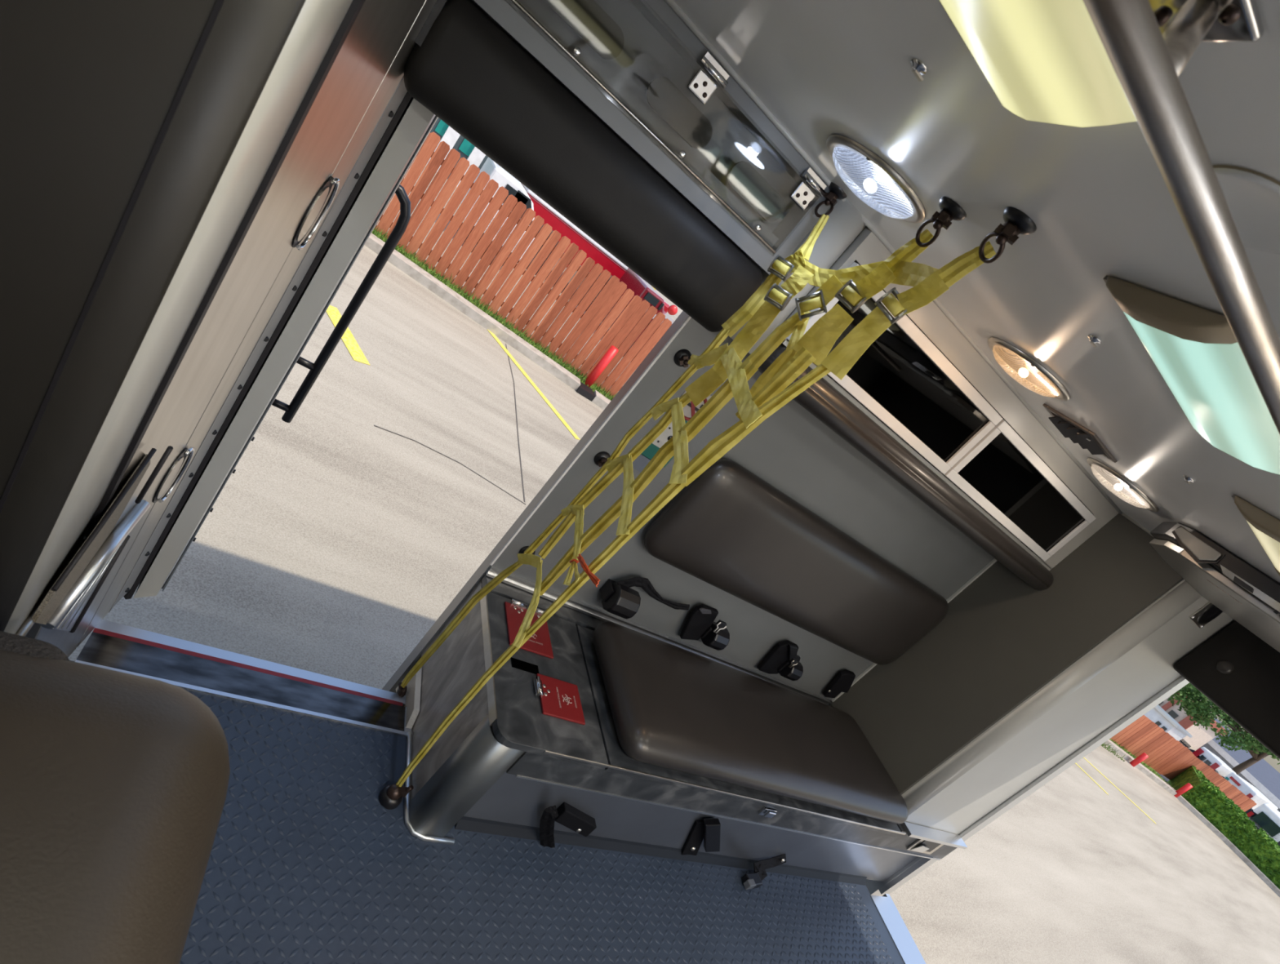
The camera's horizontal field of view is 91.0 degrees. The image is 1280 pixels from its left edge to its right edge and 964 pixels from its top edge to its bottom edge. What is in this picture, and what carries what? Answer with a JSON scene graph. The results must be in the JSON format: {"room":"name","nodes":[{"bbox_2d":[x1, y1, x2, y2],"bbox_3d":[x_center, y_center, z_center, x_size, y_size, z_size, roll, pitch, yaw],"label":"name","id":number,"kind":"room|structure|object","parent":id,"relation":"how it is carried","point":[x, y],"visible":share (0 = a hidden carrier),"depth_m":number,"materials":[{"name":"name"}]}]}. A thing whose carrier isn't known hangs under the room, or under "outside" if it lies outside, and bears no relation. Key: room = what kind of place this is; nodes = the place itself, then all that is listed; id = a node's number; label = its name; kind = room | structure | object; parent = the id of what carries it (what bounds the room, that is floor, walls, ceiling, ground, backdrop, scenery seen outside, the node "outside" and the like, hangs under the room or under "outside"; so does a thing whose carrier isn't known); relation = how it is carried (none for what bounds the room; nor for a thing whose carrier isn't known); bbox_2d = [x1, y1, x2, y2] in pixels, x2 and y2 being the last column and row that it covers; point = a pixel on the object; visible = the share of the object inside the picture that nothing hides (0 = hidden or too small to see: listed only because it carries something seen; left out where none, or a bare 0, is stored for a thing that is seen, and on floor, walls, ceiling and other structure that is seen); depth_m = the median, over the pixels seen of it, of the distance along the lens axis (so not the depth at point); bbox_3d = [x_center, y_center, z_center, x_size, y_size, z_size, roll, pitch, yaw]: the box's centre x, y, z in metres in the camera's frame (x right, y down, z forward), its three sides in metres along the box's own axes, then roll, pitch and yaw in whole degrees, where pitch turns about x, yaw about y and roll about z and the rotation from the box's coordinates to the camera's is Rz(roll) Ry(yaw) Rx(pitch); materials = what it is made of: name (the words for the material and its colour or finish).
{"room":"vehicle interior","nodes":[
{"label":"vehicle interior","id":0,"kind":"room"},
{"bbox_2d":[70,660,904,963],"bbox_3d":[-0.750,1.117,0.956,5.077,0.094,2.333,29,21,-32],"label":"floor","id":1,"kind":"structure","parent":0,"point":[306,864],"depth_m":1.60,"materials":[{"name":"rubber"}]},
{"bbox_2d":[0,631,230,963],"bbox_3d":[-0.877,0.684,0.201,0.876,0.842,1.224,29,21,-32],"label":"seat","id":2,"kind":"object","parent":1,"relation":"on","point":[113,784],"visible":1,"depth_m":0.57,"materials":[{"name":"brown leather"}]},
{"bbox_2d":[0,0,448,657],"bbox_3d":[-0.956,-0.317,0.786,0.819,1.832,0.709,29,21,-32],"label":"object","id":3,"kind":"object","parent":1,"relation":"on","point":[169,169],"visible":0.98,"depth_m":0.61,"materials":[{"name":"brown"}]},
{"bbox_2d":[31,445,173,632],"bbox_3d":[-0.910,0.100,1.080,0.048,0.637,0.502,29,21,-32],"label":"pocket","id":4,"kind":"object","parent":3,"relation":"attached to","point":[68,601],"visible":0.99,"depth_m":1.03,"materials":[{"name":"silver metal"}]},
{"bbox_2d":[75,619,411,736],"bbox_3d":[-1.014,0.565,1.696,0.813,0.082,0.146,29,21,-32],"label":"step","id":5,"kind":"structure","parent":1,"relation":"attached to","point":[180,663],"depth_m":1.64,"materials":[{"name":"metal"}]},
{"bbox_2d":[377,783,413,809],"bbox_3d":[-0.642,0.812,1.649,0.060,0.063,0.060,42,18,3],"label":"anchor","id":6,"kind":"object","parent":1,"relation":"on","point":[391,796],"visible":1,"depth_m":1.64,"materials":[{"name":"black metal"}]},
{"bbox_2d":[395,666,422,728],"bbox_3d":[-0.717,0.682,1.938,0.018,0.134,0.205,29,21,-32],"label":"trim","id":7,"kind":"structure","parent":1,"relation":"attached to","point":[412,695],"depth_m":1.91,"materials":[{"name":"grey metal"}]},
{"bbox_2d":[395,682,407,697],"bbox_3d":[-0.752,0.658,1.949,0.038,0.096,0.049,29,21,-32],"label":"anchor","id":8,"kind":"object","parent":7,"relation":"attached to","point":[402,691],"visible":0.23,"depth_m":1.93,"materials":[{"name":"brown metal"}]},
{"bbox_2d":[403,565,957,885],"bbox_3d":[0.354,1.041,2.356,2.335,0.543,0.591,29,21,-32],"label":"bench","id":9,"kind":"object","parent":1,"relation":"on","point":[649,734],"visible":0.83,"depth_m":1.90,"materials":[{"name":"metal"}]},
{"bbox_2d":[539,801,596,848],"bbox_3d":[-0.228,1.008,1.843,0.226,0.187,0.053,29,21,-32],"label":"belt","id":10,"kind":"object","parent":9,"relation":"hanging from","point":[566,815],"visible":1,"depth_m":1.82,"materials":[{"name":"plastic"}]},
{"bbox_2d":[681,817,720,855],"bbox_3d":[0.217,1.212,2.135,0.184,0.228,0.043,29,21,-32],"label":"belt","id":11,"kind":"object","parent":9,"relation":"attached to","point":[708,830],"visible":1,"depth_m":2.11,"materials":[{"name":"black plastic"}]},
{"bbox_2d":[592,621,908,823],"bbox_3d":[0.445,0.875,2.224,1.444,0.109,0.489,29,21,-32],"label":"seat cushion","id":12,"kind":"object","parent":9,"relation":"on","point":[669,713],"depth_m":2.01,"materials":[{"name":"leather"}]},
{"bbox_2d":[741,853,786,889],"bbox_3d":[0.470,1.450,2.345,0.232,0.094,0.070,24,24,-42],"label":"belt","id":13,"kind":"object","parent":9,"relation":"attached to","point":[752,880],"visible":1,"depth_m":2.34,"materials":[{"name":"black plastic"}]},
{"bbox_2d":[870,893,925,963],"bbox_3d":[1.199,2.308,2.244,0.175,0.186,1.487,29,21,-32],"label":"trim","id":14,"kind":"structure","parent":1,"relation":"attached to","point":[897,929],"depth_m":2.68,"materials":[{"name":"silver metal"}]},
{"bbox_2d":[522,0,798,270],"bbox_3d":[-0.015,-0.764,1.379,0.860,0.380,0.213,29,21,-32],"label":"door","id":15,"kind":"structure","parent":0,"point":[646,55],"depth_m":1.26,"materials":[{"name":"silver metal"}]},
{"bbox_2d":[403,0,762,332],"bbox_3d":[-0.066,-0.592,1.286,0.830,0.182,0.096,29,21,-32],"label":"pad","id":16,"kind":"object","parent":15,"relation":"attached to","point":[466,71],"visible":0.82,"depth_m":1.20,"materials":[{"name":"black leather"}]},
{"bbox_2d":[489,315,691,565],"bbox_3d":[-0.153,-0.100,1.767,0.008,0.973,0.008,29,21,-32],"label":"trim","id":17,"kind":"structure","parent":15,"relation":"attached to","point":[688,317],"depth_m":1.75,"materials":[{"name":"white paint"}]},
{"bbox_2d":[470,0,831,275],"bbox_3d":[-0.107,-0.854,1.151,1.259,0.223,0.169,29,21,-32],"label":"upper cabinet","id":18,"kind":"object","parent":15,"relation":"attached to","point":[528,27],"visible":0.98,"depth_m":1.23,"materials":[{"name":"metal"}]},
{"bbox_2d":[728,198,866,354],"bbox_3d":[0.352,-0.509,1.534,0.106,0.388,0.176,29,21,-32],"label":"trim","id":19,"kind":"structure","parent":15,"relation":"attached to","point":[844,224],"depth_m":1.43,"materials":[{"name":"grey metal"}]},
{"bbox_2d":[382,311,1015,705],"bbox_3d":[0.380,0.378,2.355,1.807,2.136,0.129,29,21,-32],"label":"wall","id":20,"kind":"structure","parent":0,"point":[792,450],"depth_m":2.08,"materials":[{"name":"grey metal"}]},
{"bbox_2d":[519,546,535,555],"bbox_3d":[-0.341,0.226,1.912,0.049,0.049,0.039,29,21,-32],"label":"stud","id":21,"kind":"object","parent":20,"relation":"attached to","point":[522,549],"visible":0.14,"depth_m":1.91,"materials":[{"name":"black metal"}]},
{"bbox_2d":[594,451,610,466],"bbox_3d":[-0.103,-0.056,1.791,0.049,0.049,0.039,29,21,-32],"label":"stud","id":22,"kind":"object","parent":20,"relation":"attached to","point":[601,458],"visible":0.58,"depth_m":1.79,"materials":[{"name":"black metal"}]},
{"bbox_2d":[599,577,689,618],"bbox_3d":[0.032,0.411,2.119,0.320,0.154,0.105,29,21,-32],"label":"belt","id":23,"kind":"object","parent":20,"relation":"attached to","point":[618,598],"visible":1,"depth_m":2.05,"materials":[{"name":"black plastic"}]},
{"bbox_2d":[632,420,687,479],"bbox_3d":[0.064,-0.103,1.828,0.109,0.205,0.013,29,21,-32],"label":"wall outlet","id":24,"kind":"object","parent":20,"relation":"attached to","point":[642,461],"visible":0.37,"depth_m":1.83,"materials":[{"name":"white plastic"}]},
{"bbox_2d":[673,349,691,367],"bbox_3d":[0.120,-0.324,1.676,0.049,0.049,0.039,29,21,-32],"label":"stud","id":25,"kind":"object","parent":20,"relation":"attached to","point":[682,357],"visible":0.9,"depth_m":1.67,"materials":[{"name":"black metal"}]},
{"bbox_2d":[680,382,711,422],"bbox_3d":[0.150,-0.213,1.784,0.103,0.109,0.009,29,21,-32],"label":"sticker","id":26,"kind":"object","parent":20,"relation":"attached to","point":[690,410],"visible":0.16,"depth_m":1.79,"materials":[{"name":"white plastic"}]},
{"bbox_2d":[680,604,729,650],"bbox_3d":[0.237,0.534,2.278,0.188,0.165,0.094,29,21,-32],"label":"belt","id":27,"kind":"object","parent":20,"relation":"attached to","point":[700,623],"visible":1,"depth_m":2.27,"materials":[{"name":"grey plastic"}]},
{"bbox_2d":[757,640,803,680],"bbox_3d":[0.584,0.725,2.526,0.168,0.178,0.089,29,21,-32],"label":"belt","id":28,"kind":"object","parent":20,"relation":"attached to","point":[784,659],"visible":1,"depth_m":2.51,"materials":[{"name":"black plastic"}]},
{"bbox_2d":[644,458,948,664],"bbox_3d":[0.648,0.361,2.295,1.452,0.406,0.109,29,21,-32],"label":"cushion","id":29,"kind":"object","parent":20,"relation":"attached to","point":[730,529],"visible":0.94,"depth_m":2.13,"materials":[{"name":"leather"}]},
{"bbox_2d":[822,669,855,697],"bbox_3d":[0.880,0.892,2.755,0.130,0.162,0.030,29,21,-32],"label":"belt","id":30,"kind":"object","parent":20,"relation":"attached to","point":[842,682],"visible":1,"depth_m":2.73,"materials":[{"name":"plastic"}]},
{"bbox_2d":[782,226,1119,570],"bbox_3d":[1.029,-0.163,1.981,1.657,0.319,0.196,29,21,-32],"label":"upper cabinet","id":31,"kind":"object","parent":20,"relation":"attached to","point":[922,381],"visible":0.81,"depth_m":1.84,"materials":[{"name":"grey metal"}]},
{"bbox_2d":[749,342,1053,590],"bbox_3d":[0.928,0.021,2.010,1.690,0.088,0.150,29,21,-32],"label":"roll","id":32,"kind":"object","parent":31,"relation":"attached to","point":[823,401],"visible":0.69,"depth_m":1.85,"materials":[{"name":"plastic"}]},
{"bbox_2d":[673,0,1279,583],"bbox_3d":[0.527,-0.269,0.451,5.290,0.144,2.569,29,21,-32],"label":"ceiling","id":33,"kind":"structure","parent":0,"point":[1100,203],"depth_m":0.86,"materials":[{"name":"grey metal"}]},
{"bbox_2d":[395,213,995,786],"bbox_3d":[-0.107,0.141,1.426,0.081,1.794,0.584,31,20,-28],"label":"net","id":34,"kind":"object","parent":33,"relation":"hanging from","point":[769,393],"visible":1,"depth_m":1.28,"materials":[{"name":"fabric"}]},
{"bbox_2d":[568,553,599,586],"bbox_3d":[-0.128,0.194,1.390,0.031,0.075,0.147,31,20,-27],"label":"tie","id":35,"kind":"object","parent":34,"relation":"attached to","point":[593,578],"visible":0.99,"depth_m":1.37,"materials":[{"name":"fabric"}]},
{"bbox_2d":[814,182,846,217],"bbox_3d":[0.413,-0.610,1.382,0.049,0.073,0.063,29,21,-32],"label":"stud","id":36,"kind":"object","parent":33,"relation":"attached to","point":[835,192],"visible":0.97,"depth_m":1.37,"materials":[{"name":"black metal"}]},
{"bbox_2d":[826,134,925,223],"bbox_3d":[0.413,-0.532,1.134,0.225,0.033,0.225,29,21,-32],"label":"recessed light","id":37,"kind":"object","parent":33,"relation":"in","point":[868,177],"visible":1,"depth_m":1.12,"materials":[{"name":"glass"}]},
{"bbox_2d":[664,0,1122,514],"bbox_3d":[0.637,-0.523,1.518,3.025,0.014,0.042,29,21,-32],"label":"trim","id":38,"kind":"structure","parent":33,"relation":"attached to","point":[671,3],"depth_m":1.35,"materials":[{"name":"grey metal"}]},
{"bbox_2d":[910,57,927,81],"bbox_3d":[0.307,-0.456,0.696,0.025,0.007,0.023,29,21,-32],"label":"clip","id":39,"kind":"object","parent":33,"relation":"attached to","point":[918,68],"visible":1,"depth_m":0.69,"materials":[{"name":"silver metal"}]},
{"bbox_2d":[915,196,966,247],"bbox_3d":[0.465,-0.407,0.991,0.052,0.063,0.067,29,21,-32],"label":"stud","id":40,"kind":"object","parent":33,"relation":"attached to","point":[950,211],"visible":1,"depth_m":0.97,"materials":[{"name":"black metal"}]},
{"bbox_2d":[978,206,1036,263],"bbox_3d":[0.494,-0.329,0.855,0.049,0.056,0.072,47,19,19],"label":"stud","id":41,"kind":"object","parent":33,"relation":"attached to","point":[1017,222],"visible":1,"depth_m":0.83,"materials":[{"name":"black metal"}]},
{"bbox_2d":[987,337,1070,400],"bbox_3d":[0.910,-0.258,1.496,0.225,0.033,0.225,29,21,-32],"label":"recessed light","id":42,"kind":"object","parent":33,"relation":"in","point":[1018,365],"visible":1,"depth_m":1.49,"materials":[{"name":"glass"}]},
{"bbox_2d":[938,0,1137,127],"bbox_3d":[0.146,-0.452,0.391,0.619,0.026,0.188,29,21,-32],"label":"recessed light","id":43,"kind":"object","parent":33,"relation":"in","point":[1047,61],"visible":0.79,"depth_m":0.50,"materials":[{"name":"beige plastic"}]},
{"bbox_2d":[1042,403,1116,462],"bbox_3d":[1.161,-0.125,1.671,0.160,0.024,0.167,29,21,-32],"label":"ceiling vent","id":44,"kind":"object","parent":33,"relation":"in","point":[1086,438],"visible":1,"depth_m":1.64,"materials":[{"name":"brown metal"}]},
{"bbox_2d":[1087,334,1101,347],"bbox_3d":[0.730,-0.227,1.013,0.025,0.007,0.023,29,21,-32],"label":"clip","id":45,"kind":"object","parent":33,"relation":"attached to","point":[1093,340],"visible":1,"depth_m":1.01,"materials":[{"name":"silver metal"}]},
{"bbox_2d":[1086,457,1159,511],"bbox_3d":[1.406,0.017,1.851,0.225,0.033,0.225,29,21,-32],"label":"recessed light","id":46,"kind":"object","parent":33,"relation":"in","point":[1111,480],"visible":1,"depth_m":1.85,"materials":[{"name":"metal"}]},
{"bbox_2d":[1082,0,1279,435],"bbox_3d":[0.749,-0.024,0.694,2.584,0.094,0.099,29,21,-32],"label":"rail","id":47,"kind":"object","parent":33,"relation":"attached to","point":[1148,44],"visible":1,"depth_m":0.38,"materials":[{"name":"metal"}]},
{"bbox_2d":[1182,474,1194,484],"bbox_3d":[1.128,-0.005,1.295,0.025,0.007,0.023,29,21,-32],"label":"clip","id":48,"kind":"object","parent":33,"relation":"attached to","point":[1187,479],"visible":1,"depth_m":1.29,"materials":[{"name":"silver metal"}]},
{"bbox_2d":[1102,275,1279,474],"bbox_3d":[0.743,-0.123,0.823,0.388,0.026,0.182,29,21,-32],"label":"recessed light","id":49,"kind":"object","parent":33,"relation":"in","point":[1196,351],"visible":0.8,"depth_m":0.77,"materials":[{"name":"teal"}]},
{"bbox_2d":[1149,521,1279,652],"bbox_3d":[1.816,0.621,1.319,0.628,0.072,1.562,29,21,-32],"label":"console","id":50,"kind":"object","parent":33,"relation":"attached to","point":[1250,597],"visible":1,"depth_m":1.63,"materials":[{"name":"black plastic"}]},
{"bbox_2d":[1212,164,1279,253],"bbox_3d":[0.494,-0.219,0.511,0.105,0.005,0.105,29,21,-32],"label":"round cover","id":51,"kind":"object","parent":33,"relation":"attached to","point":[1252,197],"visible":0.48,"depth_m":0.50,"materials":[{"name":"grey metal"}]},
{"bbox_2d":[1231,493,1279,576],"bbox_3d":[1.258,0.163,1.194,0.388,0.026,0.192,29,21,-32],"label":"recessed light","id":52,"kind":"object","parent":33,"relation":"in","point":[1266,527],"visible":1,"depth_m":1.14,"materials":[{"name":"beige"}]},
{"bbox_2d":[1246,520,1279,572],"bbox_3d":[1.258,0.159,1.197,0.315,0.023,0.170,29,21,-32],"label":"diffuser","id":53,"kind":"object","parent":52,"relation":"attached to","point":[1271,545],"depth_m":1.20,"materials":[{"name":"beige plastic"}]},
{"bbox_2d":[829,578,1235,834],"bbox_3d":[1.538,0.740,2.645,0.517,1.400,0.660,29,21,-32],"label":"door frame","id":54,"kind":"structure","parent":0,"point":[1136,661],"depth_m":2.34,"materials":[{"name":"grey metal"}]},
{"bbox_2d":[831,558,997,702],"bbox_3d":[1.169,0.648,2.708,0.011,0.958,0.012,29,21,-32],"label":"trim","id":55,"kind":"structure","parent":54,"relation":"attached to","point":[993,562],"depth_m":2.63,"materials":[{"name":"grey metal"}]},
{"bbox_2d":[901,822,967,848],"bbox_3d":[1.219,1.459,2.592,0.467,0.015,0.052,29,21,-32],"label":"trim","id":56,"kind":"structure","parent":54,"relation":"attached to","point":[913,830],"depth_m":2.57,"materials":[{"name":"silver metal"}]},
{"bbox_2d":[831,513,1183,794],"bbox_3d":[1.358,0.642,2.472,0.016,1.376,0.476,29,21,-32],"label":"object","id":57,"kind":"structure","parent":54,"relation":"attached to","point":[1002,639],"depth_m":2.42,"materials":[{"name":"grey plastic"}]},
{"bbox_2d":[1121,512,1153,537],"bbox_3d":[1.975,0.347,2.177,0.636,0.014,0.254,41,18,0],"label":"trim","id":58,"kind":"structure","parent":54,"relation":"attached to","point":[1124,515],"depth_m":2.24,"materials":[{"name":"grey metal"}]},
{"bbox_2d":[1188,601,1223,628],"bbox_3d":[1.951,0.445,2.149,0.128,0.117,0.012,29,21,-32],"label":"speaker","id":59,"kind":"object","parent":54,"relation":"attached to","point":[1209,611],"visible":0.73,"depth_m":2.14},
{"bbox_2d":[1197,604,1222,623],"bbox_3d":[1.956,0.449,2.150,0.103,0.103,0.006,29,21,-32],"label":"grille","id":60,"kind":"object","parent":59,"relation":"attached to","point":[1209,612],"depth_m":2.15,"materials":[{"name":"black plastic"}]},
{"bbox_2d":[1231,493,1271,560],"bbox_3d":[1.264,0.155,1.191,0.375,0.005,0.192,29,21,-32],"label":"tray","id":61,"kind":"object","parent":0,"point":[1242,504],"depth_m":1.14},
{"bbox_3d":[-0.524,-0.163,1.760,5.381,2.402,0.076,29,21,-32],"label":"wall","id":62,"kind":"structure","parent":0,"visible":0},
{"bbox_2d":[109,75,438,612],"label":"door","id":63,"kind":"structure","parent":62,"relation":"attached to","point":[404,122],"depth_m":1.41,"materials":[{"name":"grey metal"}]},
{"bbox_2d":[865,675,1189,895],"bbox_3d":[1.532,1.115,2.914,0.068,2.402,0.705,29,21,-32],"label":"trim","id":64,"kind":"structure","parent":62,"relation":"attached to","point":[919,864],"depth_m":2.61,"materials":[{"name":"silver metal"}]},
{"bbox_3d":[2.318,0.928,1.890,0.122,0.243,2.462,29,21,-32],"label":"wall","id":65,"kind":"structure","parent":0,"visible":0},
{"bbox_2d":[1173,620,1279,759],"bbox_3d":[2.257,0.994,1.700,0.108,0.295,1.480,29,21,-32],"label":"pad","id":66,"kind":"object","parent":65,"relation":"attached to","point":[1237,670],"visible":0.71,"depth_m":2.15,"materials":[{"name":"black leather"}]},
{"label":"outside","id":67,"kind":"structure","parent":0,"visible":0},
{"bbox_2d":[67,157,1279,963],"bbox_3d":[13.476,6.993,18.789,136.800,0.152,106.400,29,21,-32],"label":"pavement","id":68,"kind":"structure","parent":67,"point":[336,540],"depth_m":5.14,"materials":[{"name":"concrete"}]},
{"bbox_2d":[325,305,370,365],"bbox_3d":[-2.599,-1.315,5.534,0.152,0.003,0.900,13,32,-55],"label":"parking line","id":69,"kind":"object","parent":68,"relation":"on","point":[355,351],"visible":0.71,"depth_m":5.48,"materials":[{"name":"yellow paint"}]},
{"bbox_2d":[373,425,525,504],"bbox_3d":[-1.483,-0.144,5.038,1.343,0.002,0.122,31,20,-28],"label":"joint","id":70,"kind":"object","parent":68,"relation":"on","point":[374,425],"visible":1,"depth_m":5.05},
{"bbox_2d":[417,117,488,186],"bbox_3d":[-5.366,-9.922,16.174,4.095,2.517,3.192,29,21,-32],"label":"building","id":71,"kind":"structure","parent":68,"relation":"on","point":[467,150],"depth_m":15.66,"materials":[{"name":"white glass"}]},
{"bbox_2d":[364,233,580,391],"bbox_3d":[-4.074,-3.455,7.480,8.188,0.144,0.243,33,19,-22],"label":"kerb","id":72,"kind":"object","parent":68,"relation":"on","point":[373,242],"visible":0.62,"depth_m":8.30,"materials":[{"name":"concrete"}]},
{"bbox_2d":[460,157,534,266],"bbox_3d":[-2.615,-4.971,11.777,1.251,1.450,1.543,29,21,-32],"label":"van","id":73,"kind":"object","parent":68,"relation":"on","point":[496,173],"visible":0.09,"depth_m":10.96,"materials":[{"name":"white metal"}]},
{"bbox_2d":[505,343,524,502],"bbox_3d":[-1.369,-0.830,6.891,0.065,0.002,3.801,30,20,-29],"label":"joint","id":74,"kind":"object","parent":68,"relation":"on","point":[505,344],"visible":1,"depth_m":6.37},
{"bbox_2d":[487,329,580,439],"bbox_3d":[-1.399,-1.300,7.933,2.328,0.003,0.091,50,20,27],"label":"parking line","id":75,"kind":"object","parent":68,"relation":"on","point":[495,338],"visible":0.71,"depth_m":7.85,"materials":[{"name":"yellow paint"}]},
{"bbox_2d":[576,382,595,401],"bbox_3d":[-0.802,-1.317,9.055,0.274,0.091,0.258,29,21,-32],"label":"base","id":76,"kind":"object","parent":68,"relation":"on","point":[584,390],"visible":0.86,"depth_m":8.98,"materials":[{"name":"black concrete"}]},
{"bbox_2d":[518,182,669,312],"bbox_3d":[-1.285,-5.378,14.972,4.277,1.734,2.478,29,21,-32],"label":"fire engine","id":77,"kind":"object","parent":68,"relation":"on","point":[551,216],"visible":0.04,"depth_m":13.55,"materials":[{"name":"red metal"}]},
{"bbox_2d":[585,345,618,387],"bbox_3d":[-0.591,-1.650,9.145,0.228,0.778,0.228,29,21,-32],"label":"bollard","id":78,"kind":"object","parent":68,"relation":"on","point":[612,351],"visible":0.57,"depth_m":9.08,"materials":[{"name":"red paint"}]},
{"bbox_2d":[607,268,677,366],"bbox_3d":[0.113,-3.434,13.605,1.486,1.496,1.733,29,21,-32],"label":"truck","id":79,"kind":"object","parent":68,"relation":"on","point":[633,282],"visible":0.2,"depth_m":12.82,"materials":[{"name":"paint"}]},
{"bbox_2d":[667,305,677,315],"bbox_3d":[0.669,-3.465,12.708,0.213,0.213,0.061,29,21,-32],"label":"marker light","id":80,"kind":"object","parent":79,"relation":"attached to","point":[673,309],"depth_m":12.68,"materials":[{"name":"paint"}]},
{"bbox_2d":[372,226,1164,781],"bbox_3d":[3.575,1.298,11.820,28.240,0.114,1.217,32,20,-24],"label":"soil strip","id":81,"kind":"object","parent":68,"relation":"on","point":[428,269],"visible":0.06,"depth_m":8.95,"materials":[{"name":"green soil"}]},
{"bbox_2d":[374,132,671,397],"bbox_3d":[0.474,-1.543,9.686,16.582,1.463,0.068,33,19,-22],"label":"wooden fence","id":82,"kind":"object","parent":81,"relation":"on","point":[637,314],"visible":0.18,"depth_m":8.61,"materials":[{"name":"brown wood"}]},
{"bbox_2d":[371,225,1172,786],"bbox_3d":[4.789,2.034,12.089,25.001,0.178,1.378,32,20,-24],"label":"grass","id":83,"kind":"structure","parent":81,"relation":"on","point":[437,277],"depth_m":8.75,"materials":[{"name":"green plant"}]},
{"bbox_2d":[1110,715,1192,774],"bbox_3d":[12.012,5.901,16.178,7.980,1.053,0.133,33,19,-22],"label":"wooden fence","id":84,"kind":"object","parent":81,"relation":"on","point":[1164,752],"visible":0.31,"depth_m":17.04,"materials":[{"name":"brown wood"}]},
{"bbox_2d":[591,390,1279,897],"bbox_3d":[9.089,5.400,13.264,24.106,0.144,7.269,39,18,-4],"label":"kerb","id":85,"kind":"object","parent":68,"relation":"on","point":[601,401],"visible":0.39,"depth_m":16.32,"materials":[{"name":"concrete"}]},
{"bbox_2d":[1084,757,1156,824],"bbox_3d":[9.614,6.175,12.618,1.728,0.003,0.076,44,18,10],"label":"parking line","id":86,"kind":"object","parent":68,"relation":"on","point":[1084,757],"visible":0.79,"depth_m":12.60,"materials":[{"name":"yellow paint"}]},
{"bbox_2d":[1127,752,1148,768],"bbox_3d":[12.764,7.104,16.079,0.228,0.459,0.228,29,21,-32],"label":"bollard","id":87,"kind":"object","parent":68,"relation":"on","point":[1144,756],"visible":1,"depth_m":16.05,"materials":[{"name":"red paint"}]},
{"bbox_2d":[1143,704,1192,741],"bbox_3d":[18.616,8.561,23.354,1.763,1.170,2.432,29,21,-32],"label":"ambulance","id":88,"kind":"object","parent":68,"relation":"on","point":[1157,714],"visible":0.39,"depth_m":22.28,"materials":[{"name":"silver metal"}]},
{"bbox_2d":[1173,782,1192,799],"bbox_3d":[14.545,8.263,16.854,0.228,0.520,0.228,29,21,-32],"label":"bollard","id":89,"kind":"object","parent":68,"relation":"on","point":[1188,786],"visible":0.94,"depth_m":16.81,"materials":[{"name":"red metal"}]},
{"bbox_2d":[1179,738,1191,748],"bbox_3d":[19.620,9.636,23.346,0.030,0.866,0.986,29,21,-32],"label":"iron fence","id":90,"kind":"object","parent":68,"relation":"on","point":[1182,740],"visible":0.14,"depth_m":22.97,"materials":[{"name":"black metal"}]},
{"bbox_2d":[1158,693,1226,749],"bbox_3d":[31.059,13.013,36.885,4.864,1.908,4.104,29,21,-32],"label":"building","id":91,"kind":"structure","parent":68,"relation":"on","point":[1201,736],"depth_m":35.09,"materials":[{"name":"paint"}]},
{"bbox_2d":[1161,753,1256,811],"bbox_3d":[16.867,9.045,18.674,4.546,1.007,0.149,33,19,-22],"label":"wooden fence","id":92,"kind":"object","parent":68,"relation":"on","point":[1232,792],"visible":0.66,"depth_m":18.48,"materials":[{"name":"brown wood"}]},
{"bbox_2d":[1188,746,1235,777],"bbox_3d":[21.464,10.855,23.795,2.164,1.118,1.345,29,21,-32],"label":"ambulance","id":93,"kind":"object","parent":68,"relation":"on","point":[1202,753],"visible":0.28,"depth_m":23.20,"materials":[{"name":"white metal"}]},
{"bbox_2d":[1166,682,1279,774],"bbox_3d":[25.140,9.982,27.020,5.777,4.996,5.292,14,32,-54],"label":"leafy tree","id":94,"kind":"object","parent":68,"relation":"on","point":[1201,707],"visible":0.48,"depth_m":26.49,"materials":[{"name":"green plant"}]},
{"bbox_2d":[1168,764,1279,888],"bbox_3d":[17.161,11.260,14.575,2.082,0.930,9.683,25,23,-39],"label":"hedge","id":95,"kind":"object","parent":68,"relation":"on","point":[1264,851],"visible":0.91,"depth_m":16.59,"materials":[{"name":"green plant"}]},
{"bbox_2d":[1197,715,1279,812],"bbox_3d":[38.776,20.018,36.667,10.032,2.554,15.122,29,21,-32],"label":"roof","id":96,"kind":"structure","parent":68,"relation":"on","point":[1261,775],"depth_m":36.70,"materials":[{"name":"stone"}]},
{"bbox_2d":[1221,772,1277,809],"bbox_3d":[22.635,11.913,23.622,3.684,1.147,1.435,29,21,-32],"label":"ambulance","id":97,"kind":"object","parent":68,"relation":"on","point":[1248,789],"visible":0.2,"depth_m":22.68,"materials":[{"name":"white metal"}]},
{"bbox_2d":[1244,802,1279,845],"bbox_3d":[20.800,11.458,20.904,3.076,1.189,1.491,25,24,-40],"label":"ambulance","id":98,"kind":"object","parent":68,"relation":"on","point":[1266,816],"visible":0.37,"depth_m":19.95,"materials":[{"name":"white metal"}]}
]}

